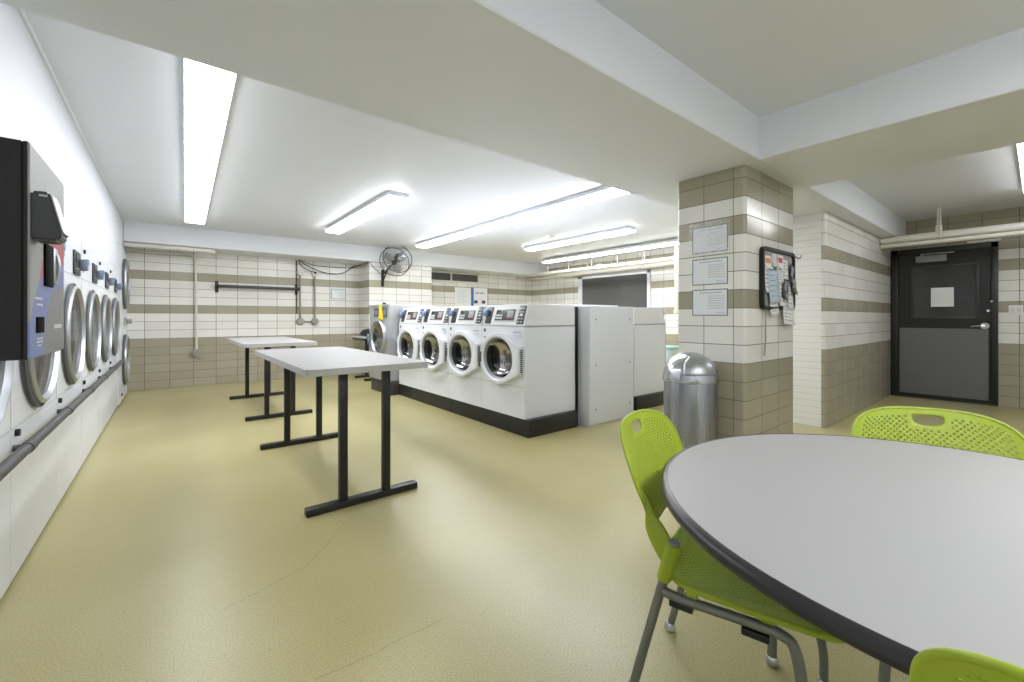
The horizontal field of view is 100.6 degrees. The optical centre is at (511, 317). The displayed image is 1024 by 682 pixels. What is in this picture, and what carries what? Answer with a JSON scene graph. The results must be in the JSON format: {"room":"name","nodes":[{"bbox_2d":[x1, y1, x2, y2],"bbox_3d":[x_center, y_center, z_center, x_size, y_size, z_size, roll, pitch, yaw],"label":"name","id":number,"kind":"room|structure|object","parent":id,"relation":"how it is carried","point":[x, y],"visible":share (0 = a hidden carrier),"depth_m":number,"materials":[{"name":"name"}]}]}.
{"room":"laundry","nodes":[
{"label":"laundry","id":0,"kind":"room"},
{"bbox_2d":[0,3,125,269],"bbox_3d":[-2.789,-0.125,1.800,1.026,2.550,11.500,0,0,-39],"label":"wall","id":1,"kind":"structure","parent":0,"point":[33,110],"depth_m":2.47,"materials":[{"name":"white paint"}]},
{"bbox_2d":[17,8,123,221],"bbox_3d":[-3.724,-1.389,3.794,0.016,0.021,5.980,0,0,-39],"label":"trim","id":2,"kind":"structure","parent":1,"relation":"attached to","point":[21,11],"depth_m":2.57,"materials":[{"name":"white paint"}]},
{"bbox_2d":[126,247,530,390],"bbox_3d":[-3.125,-0.125,8.958,9.550,2.550,0.120,0,0,-39],"label":"wall","id":3,"kind":"structure","parent":0,"point":[161,309],"depth_m":7.43,"materials":[{"name":"tile"}]},
{"bbox_2d":[131,249,200,355],"bbox_3d":[-5.577,-0.210,6.884,0.880,1.701,0.079,0,0,-39],"label":"conduit","id":4,"kind":"object","parent":3,"relation":"attached to","point":[196,352],"visible":1,"depth_m":7.11,"materials":[{"name":"white metal"}]},
{"bbox_2d":[215,281,298,294],"bbox_3d":[-4.564,-0.530,7.668,1.310,0.200,0.125,0,0,-39],"label":"bar","id":5,"kind":"object","parent":3,"relation":"attached to","point":[217,285],"visible":1,"depth_m":7.59,"materials":[{"name":"grey metal"}]},
{"bbox_2d":[296,261,296,312],"bbox_3d":[-4.107,-0.583,8.107,0.016,1.005,0.014,0,0,-39],"label":"strip","id":6,"kind":"object","parent":3,"relation":"attached to","point":[296,261],"visible":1,"depth_m":8.10,"materials":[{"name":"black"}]},
{"bbox_2d":[296,269,318,324],"bbox_3d":[-3.941,-0.391,8.202,0.392,1.063,0.074,0,0,-39],"label":"conduit","id":7,"kind":"object","parent":3,"relation":"attached to","point":[300,272],"visible":1,"depth_m":8.13,"materials":[{"name":"grey metal"}]},
{"bbox_2d":[331,289,345,298],"bbox_3d":[-3.509,-0.474,8.586,0.280,0.200,0.012,0,0,-39],"label":"notice","id":8,"kind":"object","parent":3,"relation":"attached to","point":[335,293],"visible":1,"depth_m":8.58,"materials":[{"name":"white paper"}]},
{"bbox_2d":[431,271,478,283],"bbox_3d":[-1.460,-0.968,10.199,1.600,0.245,0.030,0,0,-39],"label":"air vent","id":9,"kind":"object","parent":3,"relation":"in","point":[439,276],"visible":0.67,"depth_m":10.26,"materials":[{"name":"white metal"}]},
{"bbox_2d":[455,287,470,305],"bbox_3d":[-1.201,-0.502,10.419,0.460,0.465,0.009,0,0,-39],"label":"poster","id":10,"kind":"object","parent":3,"relation":"attached to","point":[462,295],"visible":0.98,"depth_m":10.41,"materials":[{"name":"white paper"}]},
{"bbox_2d":[471,287,487,305],"bbox_3d":[-0.820,-0.512,10.724,0.504,0.485,0.012,0,0,-39],"label":"poster","id":11,"kind":"object","parent":3,"relation":"attached to","point":[479,296],"visible":0.91,"depth_m":10.72,"materials":[{"name":"white paper"}]},
{"bbox_2d":[123,220,545,277],"bbox_3d":[-2.538,-1.263,8.993,8.370,0.314,0.640,0,0,-39],"label":"beam","id":12,"kind":"structure","parent":0,"point":[222,242],"depth_m":7.62,"materials":[{"name":"white paint"}]},
{"bbox_2d":[124,242,215,254],"bbox_3d":[-5.214,-1.057,6.532,1.104,0.098,0.140,0,0,-39],"label":"pipe","id":13,"kind":"object","parent":12,"relation":"attached to","point":[126,244],"visible":1,"depth_m":6.47,"materials":[{"name":"white metal"}]},
{"bbox_2d":[298,260,367,273],"bbox_3d":[-3.507,-0.978,8.439,1.269,0.236,0.419,0,0,-15],"label":"power cable","id":14,"kind":"object","parent":12,"relation":"hanging from","point":[298,260],"visible":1,"depth_m":8.39,"materials":[{"name":"black plastic"}]},
{"bbox_2d":[300,260,381,274],"bbox_3d":[-3.389,-0.966,8.521,1.538,0.278,0.503,0,0,-12],"label":"power cable","id":15,"kind":"object","parent":12,"relation":"attached to","point":[300,260],"visible":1,"depth_m":8.47,"materials":[{"name":"black plastic"}]},
{"bbox_2d":[0,0,905,237],"bbox_3d":[1.962,-1.263,3.841,8.930,0.314,1.060,0,0,-39],"label":"beam","id":16,"kind":"structure","parent":0,"point":[570,87],"depth_m":1.98,"materials":[{"name":"white paint"}]},
{"bbox_2d":[0,373,1023,681],"bbox_3d":[0.755,1.200,4.648,10.200,0.100,11.700,0,0,-39],"label":"floor","id":17,"kind":"structure","parent":0,"point":[180,548],"depth_m":2.00,"materials":[{"name":"beige laminate"}]},
{"bbox_2d":[0,360,13,599],"bbox_3d":[-2.170,0.275,1.183,0.960,1.750,0.923,0,0,-39],"label":"dryer","id":18,"kind":"object","parent":17,"relation":"on","point":[6,367],"visible":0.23,"depth_m":1.73,"materials":[{"name":"white metal"}]},
{"bbox_2d":[0,137,68,360],"bbox_3d":[-1.617,-0.195,1.390,0.278,0.635,0.512,0,0,-39],"label":"kiosk","id":19,"kind":"object","parent":18,"relation":"attached to","point":[33,231],"visible":1,"depth_m":1.23,"materials":[{"name":"black metal"}]},
{"bbox_2d":[10,243,65,581],"bbox_3d":[-2.749,0.275,1.905,0.960,1.750,0.923,0,0,-39],"label":"dryer","id":20,"kind":"object","parent":17,"relation":"on","point":[33,388],"visible":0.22,"depth_m":2.06,"materials":[{"name":"white metal"}]},
{"bbox_2d":[56,226,89,506],"bbox_3d":[-3.328,0.275,2.626,0.960,1.750,0.923,0,0,-39],"label":"dryer","id":21,"kind":"object","parent":17,"relation":"on","point":[69,379],"visible":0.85,"depth_m":2.88,"materials":[{"name":"white metal"}]},
{"bbox_2d":[82,240,104,463],"bbox_3d":[-3.908,0.275,3.347,0.960,1.750,0.923,0,0,-39],"label":"dryer","id":22,"kind":"object","parent":17,"relation":"on","point":[90,278],"visible":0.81,"depth_m":3.57,"materials":[{"name":"white metal"}]},
{"bbox_2d":[98,254,114,436],"bbox_3d":[-4.487,0.275,4.068,0.960,1.750,0.923,0,0,-39],"label":"dryer","id":23,"kind":"object","parent":17,"relation":"on","point":[103,285],"visible":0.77,"depth_m":4.31,"materials":[{"name":"white metal"}]},
{"bbox_2d":[109,264,121,418],"bbox_3d":[-5.067,0.275,4.789,0.960,1.750,0.923,0,0,-39],"label":"dryer","id":24,"kind":"object","parent":17,"relation":"on","point":[112,271],"visible":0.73,"depth_m":5.02,"materials":[{"name":"white metal"}]},
{"bbox_2d":[117,243,131,405],"bbox_3d":[-5.706,0.090,5.668,0.925,2.080,1.216,0,0,-39],"label":"dryer","id":25,"kind":"object","parent":17,"relation":"on","point":[123,268],"visible":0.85,"depth_m":5.73,"materials":[{"name":"white metal"}]},
{"bbox_2d":[0,359,124,480],"bbox_3d":[-3.295,0.565,3.311,0.070,0.050,5.590,0,0,-39],"label":"rail","id":26,"kind":"object","parent":25,"relation":"attached to","point":[20,451],"visible":1,"depth_m":2.07,"materials":[{"name":"grey metal"}]},
{"bbox_2d":[226,336,316,421],"bbox_3d":[-3.187,0.720,5.547,0.750,0.860,1.880,0,0,-39],"label":"folding table","id":27,"kind":"object","parent":17,"relation":"on","point":[245,342],"visible":0.94,"depth_m":5.00,"materials":[{"name":"black paint"}]},
{"bbox_2d":[254,347,427,517],"bbox_3d":[-1.421,0.720,3.290,0.750,0.860,1.880,0,0,-39],"label":"folding table","id":28,"kind":"object","parent":17,"relation":"on","point":[317,362],"visible":1,"depth_m":2.74,"materials":[{"name":"grey laminate"}]},
{"bbox_2d":[351,336,370,380],"bbox_3d":[-2.724,0.752,7.971,0.360,0.795,0.660,0,0,-39],"label":"table","id":29,"kind":"object","parent":17,"relation":"on","point":[363,338],"visible":0.36,"depth_m":8.05,"materials":[{"name":"black metal"}]},
{"bbox_2d":[360,329,369,335],"bbox_3d":[-2.766,0.282,8.070,0.248,0.144,0.471,0,0,-39],"label":"bag","id":30,"kind":"object","parent":29,"relation":"on","point":[364,332],"visible":0.56,"depth_m":7.93,"materials":[{"name":"grey fabric"}]},
{"bbox_2d":[359,262,430,374],"bbox_3d":[-2.478,0.012,9.086,1.380,2.276,0.570,0,0,-39],"label":"wall pier","id":31,"kind":"object","parent":17,"relation":"on","point":[413,287],"visible":0.29,"depth_m":8.76,"materials":[{"name":"tile"}]},
{"bbox_2d":[379,246,411,286],"bbox_3d":[-2.314,-1.033,8.413,0.647,0.817,0.457,0,0,-2],"label":"wall fan","id":32,"kind":"object","parent":31,"relation":"attached to","point":[398,258],"visible":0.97,"depth_m":8.41,"materials":[{"name":"black paint"}]},
{"bbox_2d":[367,303,436,395],"bbox_3d":[-1.769,0.458,6.768,0.880,1.385,0.772,0,0,-39],"label":"washing machine","id":33,"kind":"object","parent":17,"relation":"on","point":[384,333],"visible":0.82,"depth_m":6.34,"materials":[{"name":"grey metal"}]},
{"bbox_2d":[379,305,382,319],"bbox_3d":[-1.982,-0.083,6.425,0.004,0.235,0.180,0,0,-39],"label":"tag","id":34,"kind":"object","parent":33,"relation":"hanging from","point":[380,306],"visible":1,"depth_m":6.43,"materials":[{"name":"yellow plastic"}]},
{"bbox_2d":[397,308,425,389],"bbox_3d":[-1.202,0.422,6.231,0.774,1.115,0.716,0,0,-39],"label":"washing machine","id":35,"kind":"object","parent":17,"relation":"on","point":[408,340],"visible":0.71,"depth_m":6.06,"materials":[{"name":"white metal"}]},
{"bbox_2d":[419,307,452,397],"bbox_3d":[-0.753,0.422,5.672,0.774,1.115,0.716,0,0,-39],"label":"washing machine","id":36,"kind":"object","parent":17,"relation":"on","point":[434,324],"visible":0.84,"depth_m":5.48,"materials":[{"name":"white metal"}]},
{"bbox_2d":[446,305,486,406],"bbox_3d":[-0.303,0.422,5.113,0.774,1.115,0.716,0,0,-39],"label":"washing machine","id":37,"kind":"object","parent":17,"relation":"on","point":[464,344],"visible":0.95,"depth_m":4.92,"materials":[{"name":"white metal"}]},
{"bbox_2d":[399,384,576,437],"bbox_3d":[-0.496,1.065,5.392,0.685,0.169,2.928,0,0,-39],"label":"plinth","id":38,"kind":"object","parent":17,"relation":"on","point":[533,427],"visible":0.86,"depth_m":4.43,"materials":[{"name":"black"}]},
{"bbox_2d":[480,304,574,419],"bbox_3d":[0.146,0.422,4.554,0.774,1.115,0.716,0,0,-39],"label":"washing machine","id":39,"kind":"object","parent":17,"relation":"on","point":[527,353],"visible":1,"depth_m":4.31,"materials":[{"name":"white metal"}]},
{"bbox_2d":[552,304,632,426],"bbox_3d":[0.248,0.500,5.925,1.010,1.300,3.003,0,0,-39],"label":"chase","id":40,"kind":"object","parent":17,"relation":"on","point":[603,333],"visible":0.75,"depth_m":4.61,"materials":[{"name":"white metal"}]},
{"bbox_2d":[633,391,663,410],"bbox_3d":[1.578,1.065,5.756,0.730,0.169,0.777,0,0,-39],"label":"plinth","id":41,"kind":"object","parent":17,"relation":"on","point":[650,400],"visible":0.17,"depth_m":5.38,"materials":[{"name":"black"}]},
{"bbox_2d":[633,307,665,395],"bbox_3d":[1.592,0.422,5.792,0.774,1.115,0.716,0,0,-39],"label":"washing machine","id":42,"kind":"object","parent":17,"relation":"on","point":[649,323],"visible":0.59,"depth_m":5.47,"materials":[{"name":"white metal"}]},
{"bbox_2d":[666,345,677,362],"bbox_3d":[2.481,0.805,6.843,0.400,0.690,0.400,0,0,-39],"label":"bin","id":43,"kind":"object","parent":17,"relation":"on","point":[671,351],"visible":0.06,"depth_m":6.64,"materials":[{"name":"white plastic"}]},
{"bbox_2d":[662,352,719,448],"bbox_3d":[1.329,0.704,3.168,0.396,0.893,0.396,0,0,-39],"label":"trash can","id":44,"kind":"object","parent":17,"relation":"on","point":[691,379],"visible":0.79,"depth_m":3.01,"materials":[{"name":"silver metal"}]},
{"bbox_2d":[620,409,846,681],"bbox_3d":[0.637,0.735,1.252,0.597,0.831,0.538,0,0,37],"label":"chair","id":45,"kind":"object","parent":17,"relation":"on","point":[683,561],"visible":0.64,"depth_m":1.16,"materials":[{"name":"green plastic"}]},
{"bbox_2d":[660,433,1023,674],"bbox_3d":[0.979,0.782,0.908,1.254,0.736,1.254,0,0,-39],"label":"round table","id":46,"kind":"object","parent":17,"relation":"on","point":[894,550],"visible":0.94,"depth_m":0.82,"materials":[{"name":"grey laminate"}]},
{"bbox_2d":[850,406,1023,681],"bbox_3d":[1.337,0.735,1.250,0.538,0.831,0.597,0,0,27],"label":"chair","id":47,"kind":"object","parent":17,"relation":"on","point":[948,415],"visible":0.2,"depth_m":1.47,"materials":[{"name":"green plastic"}]},
{"bbox_2d":[909,647,1023,681],"bbox_3d":[0.782,0.735,0.449,0.597,0.831,0.538,0,0,-37],"label":"chair","id":48,"kind":"object","parent":17,"relation":"on","point":[936,664],"visible":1,"depth_m":0.45,"materials":[{"name":"green plastic"}]},
{"bbox_2d":[24,0,1023,264],"bbox_3d":[0.755,-1.450,4.648,10.200,0.100,11.700,0,0,-39],"label":"ceiling","id":49,"kind":"structure","parent":0,"point":[291,164],"depth_m":3.44,"materials":[{"name":"white paint"}]},
{"bbox_2d":[184,58,236,223],"bbox_3d":[-2.959,-1.361,4.028,0.234,0.079,4.888,0,0,-38],"label":"ceiling light","id":50,"kind":"object","parent":49,"relation":"attached to","point":[208,90],"visible":0.86,"depth_m":2.97,"materials":[{"name":"white plastic"}]},
{"bbox_2d":[325,190,408,233],"bbox_3d":[-2.030,-1.361,5.696,0.238,0.079,2.444,0,0,-39],"label":"ceiling light","id":51,"kind":"object","parent":49,"relation":"attached to","point":[390,199],"visible":1,"depth_m":5.32,"materials":[{"name":"white plastic"}]},
{"bbox_2d":[416,186,627,247],"bbox_3d":[-0.181,-1.361,6.133,0.233,0.079,4.888,0,0,-39],"label":"ceiling light","id":52,"kind":"object","parent":49,"relation":"attached to","point":[605,192],"visible":0.86,"depth_m":5.50,"materials":[{"name":"white plastic"}]},
{"bbox_2d":[524,226,635,250],"bbox_3d":[1.085,-1.361,7.478,0.208,0.079,2.440,0,0,-39],"label":"ceiling light","id":53,"kind":"object","parent":49,"relation":"attached to","point":[626,229],"visible":1,"depth_m":7.20,"materials":[{"name":"white plastic"}]},
{"bbox_2d":[515,249,673,278],"bbox_3d":[1.580,-1.220,9.672,0.112,0.361,4.660,0,0,-39],"label":"pipe","id":54,"kind":"object","parent":49,"relation":"hanging from","point":[665,259],"visible":0.95,"depth_m":9.15,"materials":[{"name":"white metal"}]},
{"bbox_2d":[526,250,673,280],"bbox_3d":[1.937,-1.201,9.818,0.096,0.398,4.880,0,0,-39],"label":"pipe","id":55,"kind":"object","parent":49,"relation":"hanging from","point":[642,266],"visible":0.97,"depth_m":9.53,"materials":[{"name":"white metal"}]},
{"bbox_2d":[542,239,677,262],"bbox_3d":[2.305,-1.345,8.195,0.168,0.109,4.888,0,0,-39],"label":"ceiling light","id":56,"kind":"object","parent":49,"relation":"attached to","point":[675,241],"visible":0.61,"depth_m":8.43,"materials":[{"name":"white plastic"}]},
{"bbox_2d":[673,245,677,313],"bbox_3d":[3.010,-0.735,7.781,0.094,1.330,0.096,0,0,-39],"label":"pipe","id":57,"kind":"object","parent":49,"relation":"attached to","point":[675,311],"visible":0.71,"depth_m":7.75,"materials":[{"name":"white metal"}]},
{"bbox_2d":[880,207,1023,248],"bbox_3d":[6.353,-1.177,4.338,0.095,0.445,3.985,0,0,-39],"label":"pipe","id":58,"kind":"object","parent":49,"relation":"hanging from","point":[1012,233],"visible":1,"depth_m":5.35,"materials":[{"name":"white metal"}]},
{"bbox_2d":[880,208,1023,243],"bbox_3d":[6.370,-1.207,4.349,0.090,0.385,3.980,0,0,-39],"label":"pipe","id":59,"kind":"object","parent":49,"relation":"hanging from","point":[1012,226],"visible":1,"depth_m":5.34,"materials":[{"name":"white metal"}]},
{"bbox_2d":[1017,143,1023,191],"bbox_3d":[4.630,-1.361,3.721,2.440,0.079,0.238,0,0,-39],"label":"ceiling light","id":60,"kind":"object","parent":49,"relation":"attached to","point":[1020,147],"visible":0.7,"depth_m":3.58,"materials":[{"name":"white plastic"}]},
{"bbox_2d":[531,247,677,345],"bbox_3d":[2.674,-0.125,9.268,0.120,2.550,6.700,0,0,-39],"label":"wall","id":61,"kind":"structure","parent":0,"point":[560,290],"depth_m":9.40,"materials":[{"name":"tile"}]},
{"bbox_2d":[578,270,650,306],"bbox_3d":[2.275,-0.450,9.653,0.080,1.100,2.000,0,0,-39],"label":"window","id":62,"kind":"structure","parent":61,"relation":"in","point":[632,288],"depth_m":9.51,"materials":[{"name":"white glass"}]},
{"bbox_2d":[678,165,792,437],"bbox_3d":[1.892,0.021,3.572,0.960,2.258,0.531,0,0,-39],"label":"pillar","id":63,"kind":"structure","parent":0,"point":[755,390],"depth_m":3.24,"materials":[{"name":"tile"}]},
{"bbox_2d":[692,288,727,315],"bbox_3d":[1.518,-0.115,3.267,0.003,0.203,0.275,0,0,-39],"label":"notice","id":64,"kind":"object","parent":63,"relation":"attached to","point":[708,302],"visible":1,"depth_m":3.26,"materials":[{"name":"white paper"}]},
{"bbox_2d":[692,223,727,254],"bbox_3d":[1.518,-0.601,3.267,0.003,0.203,0.275,0,0,-39],"label":"notice","id":65,"kind":"object","parent":63,"relation":"attached to","point":[714,238],"visible":1,"depth_m":3.26,"materials":[{"name":"white paper"}]},
{"bbox_2d":[692,256,727,285],"bbox_3d":[1.518,-0.353,3.267,0.003,0.203,0.275,0,0,-39],"label":"notice","id":66,"kind":"object","parent":63,"relation":"attached to","point":[710,271],"visible":1,"depth_m":3.26,"materials":[{"name":"white paper"}]},
{"bbox_2d":[759,246,794,309],"bbox_3d":[2.133,-0.300,3.404,0.660,0.480,0.031,0,0,-39],"label":"board","id":67,"kind":"object","parent":63,"relation":"attached to","point":[764,303],"visible":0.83,"depth_m":3.25,"materials":[{"name":"black"}]},
{"bbox_2d":[764,310,766,355],"bbox_3d":[1.928,0.100,3.233,0.024,0.381,0.015,0,0,-39],"label":"cord","id":68,"kind":"object","parent":67,"relation":"hanging from","point":[765,310],"visible":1,"depth_m":3.23,"materials":[{"name":"grey plastic"}]},
{"bbox_2d":[765,267,769,292],"bbox_3d":[1.953,-0.290,3.245,0.097,0.203,0.013,0,0,-39],"label":"paper","id":69,"kind":"object","parent":67,"relation":"attached to","point":[766,269],"visible":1,"depth_m":3.24,"materials":[{"name":"white paper"}]},
{"bbox_2d":[765,255,772,268],"bbox_3d":[1.970,-0.425,3.263,0.140,0.100,0.013,0,0,-39],"label":"paper","id":70,"kind":"object","parent":67,"relation":"attached to","point":[768,260],"visible":1,"depth_m":3.27,"materials":[{"name":"white paper"}]},
{"bbox_2d":[769,295,779,315],"bbox_3d":[2.049,-0.100,3.317,0.173,0.173,0.013,0,0,-39],"label":"paper","id":71,"kind":"object","parent":67,"relation":"attached to","point":[774,305],"visible":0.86,"depth_m":3.31,"materials":[{"name":"white paper"}]},
{"bbox_2d":[768,270,780,302],"bbox_3d":[2.043,-0.240,3.308,0.213,0.260,0.013,0,0,-39],"label":"paper","id":72,"kind":"object","parent":67,"relation":"attached to","point":[774,292],"visible":1,"depth_m":3.30,"materials":[{"name":"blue paper"}]},
{"bbox_2d":[772,254,777,266],"bbox_3d":[2.068,-0.450,3.341,0.105,0.105,0.013,0,0,-39],"label":"paper","id":73,"kind":"object","parent":67,"relation":"attached to","point":[774,256],"visible":1,"depth_m":3.34,"materials":[{"name":"white paper"}]},
{"bbox_2d":[777,267,783,281],"bbox_3d":[2.143,-0.340,3.392,0.124,0.124,0.013,0,0,-39],"label":"paper","id":74,"kind":"object","parent":67,"relation":"attached to","point":[780,272],"visible":1,"depth_m":3.39,"materials":[{"name":"white paper"}]},
{"bbox_2d":[777,254,784,269],"bbox_3d":[2.156,-0.445,3.408,0.124,0.114,0.013,0,0,-39],"label":"paper","id":75,"kind":"object","parent":67,"relation":"attached to","point":[779,257],"visible":1,"depth_m":3.40,"materials":[{"name":"white paper"}]},
{"bbox_2d":[779,282,786,306],"bbox_3d":[2.189,-0.190,3.430,0.174,0.211,0.013,0,0,-39],"label":"paper","id":76,"kind":"object","parent":67,"relation":"attached to","point":[783,300],"visible":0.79,"depth_m":3.42,"materials":[{"name":"white paper"}]},
{"bbox_2d":[782,260,788,279],"bbox_3d":[2.234,-0.390,3.470,0.128,0.166,0.013,0,0,-39],"label":"paper","id":77,"kind":"object","parent":67,"relation":"attached to","point":[785,272],"visible":1,"depth_m":3.48,"materials":[{"name":"white paper"}]},
{"bbox_2d":[783,279,788,301],"bbox_3d":[2.220,-0.225,3.439,0.179,0.204,0.022,0,0,-39],"label":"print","id":78,"kind":"object","parent":67,"relation":"attached to","point":[785,283],"visible":1,"depth_m":3.43,"materials":[{"name":"grey paper"}]},
{"bbox_2d":[783,304,794,325],"bbox_3d":[2.279,-0.025,3.493,0.254,0.190,0.013,0,0,-39],"label":"paper","id":79,"kind":"object","parent":67,"relation":"attached to","point":[788,314],"visible":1,"depth_m":3.48,"materials":[{"name":"white paper"}]},
{"bbox_2d":[787,281,793,309],"bbox_3d":[2.308,-0.180,3.521,0.152,0.232,0.013,0,0,-39],"label":"paper","id":80,"kind":"object","parent":67,"relation":"attached to","point":[790,291],"visible":0.85,"depth_m":3.52,"materials":[{"name":"white paper"}]},
{"bbox_2d":[790,264,794,283],"bbox_3d":[2.335,-0.355,3.536,0.147,0.192,0.022,0,0,-39],"label":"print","id":81,"kind":"object","parent":67,"relation":"attached to","point":[792,280],"visible":1,"depth_m":3.53,"materials":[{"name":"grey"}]},
{"bbox_2d":[792,281,797,294],"bbox_3d":[2.362,-0.255,3.550,0.136,0.143,0.022,0,0,-39],"label":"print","id":82,"kind":"object","parent":67,"relation":"attached to","point":[794,289],"visible":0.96,"depth_m":3.54,"materials":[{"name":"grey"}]},
{"bbox_2d":[793,211,890,427],"bbox_3d":[4.189,0.022,5.726,3.095,2.256,0.880,0,0,-39],"label":"wall","id":83,"kind":"structure","parent":0,"point":[842,328],"depth_m":4.69,"materials":[{"name":"tile"}]},
{"bbox_2d":[759,27,1023,186],"bbox_3d":[3.322,-1.263,1.797,1.010,0.314,3.840,0,0,-39],"label":"beam","id":84,"kind":"structure","parent":0,"point":[970,99],"depth_m":2.53,"materials":[{"name":"white paint"}]},
{"bbox_2d":[891,206,1023,408],"bbox_3d":[6.949,-0.125,4.827,0.120,2.550,4.020,0,0,-39],"label":"wall","id":85,"kind":"structure","parent":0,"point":[1010,248],"depth_m":5.46,"materials":[{"name":"tile"}]},
{"bbox_2d":[891,241,997,406],"bbox_3d":[5.965,0.083,5.911,0.156,2.135,1.051,0,0,-39],"label":"door","id":86,"kind":"structure","parent":85,"relation":"attached to","point":[950,354],"depth_m":5.87,"materials":[{"name":"black paint"}]},
{"bbox_2d":[931,287,953,306],"bbox_3d":[5.967,-0.282,5.895,0.002,0.265,0.225,0,0,-39],"label":"paper sheet","id":87,"kind":"object","parent":86,"relation":"attached to","point":[940,297],"visible":1,"depth_m":5.89,"materials":[{"name":"white paper"}]},
{"bbox_2d":[967,238,1000,243],"bbox_3d":[6.220,-1.008,5.601,0.043,0.035,0.300,0,0,-39],"label":"pipe","id":88,"kind":"object","parent":85,"relation":"attached to","point":[995,239],"depth_m":5.59,"materials":[{"name":"white metal"}]},
{"bbox_2d":[1009,305,1022,314],"bbox_3d":[6.402,-0.095,5.401,0.012,0.124,0.120,0,0,-39],"label":"light switch","id":89,"kind":"object","parent":85,"relation":"attached to","point":[1013,309],"visible":1,"depth_m":5.40,"materials":[{"name":"white plastic"}]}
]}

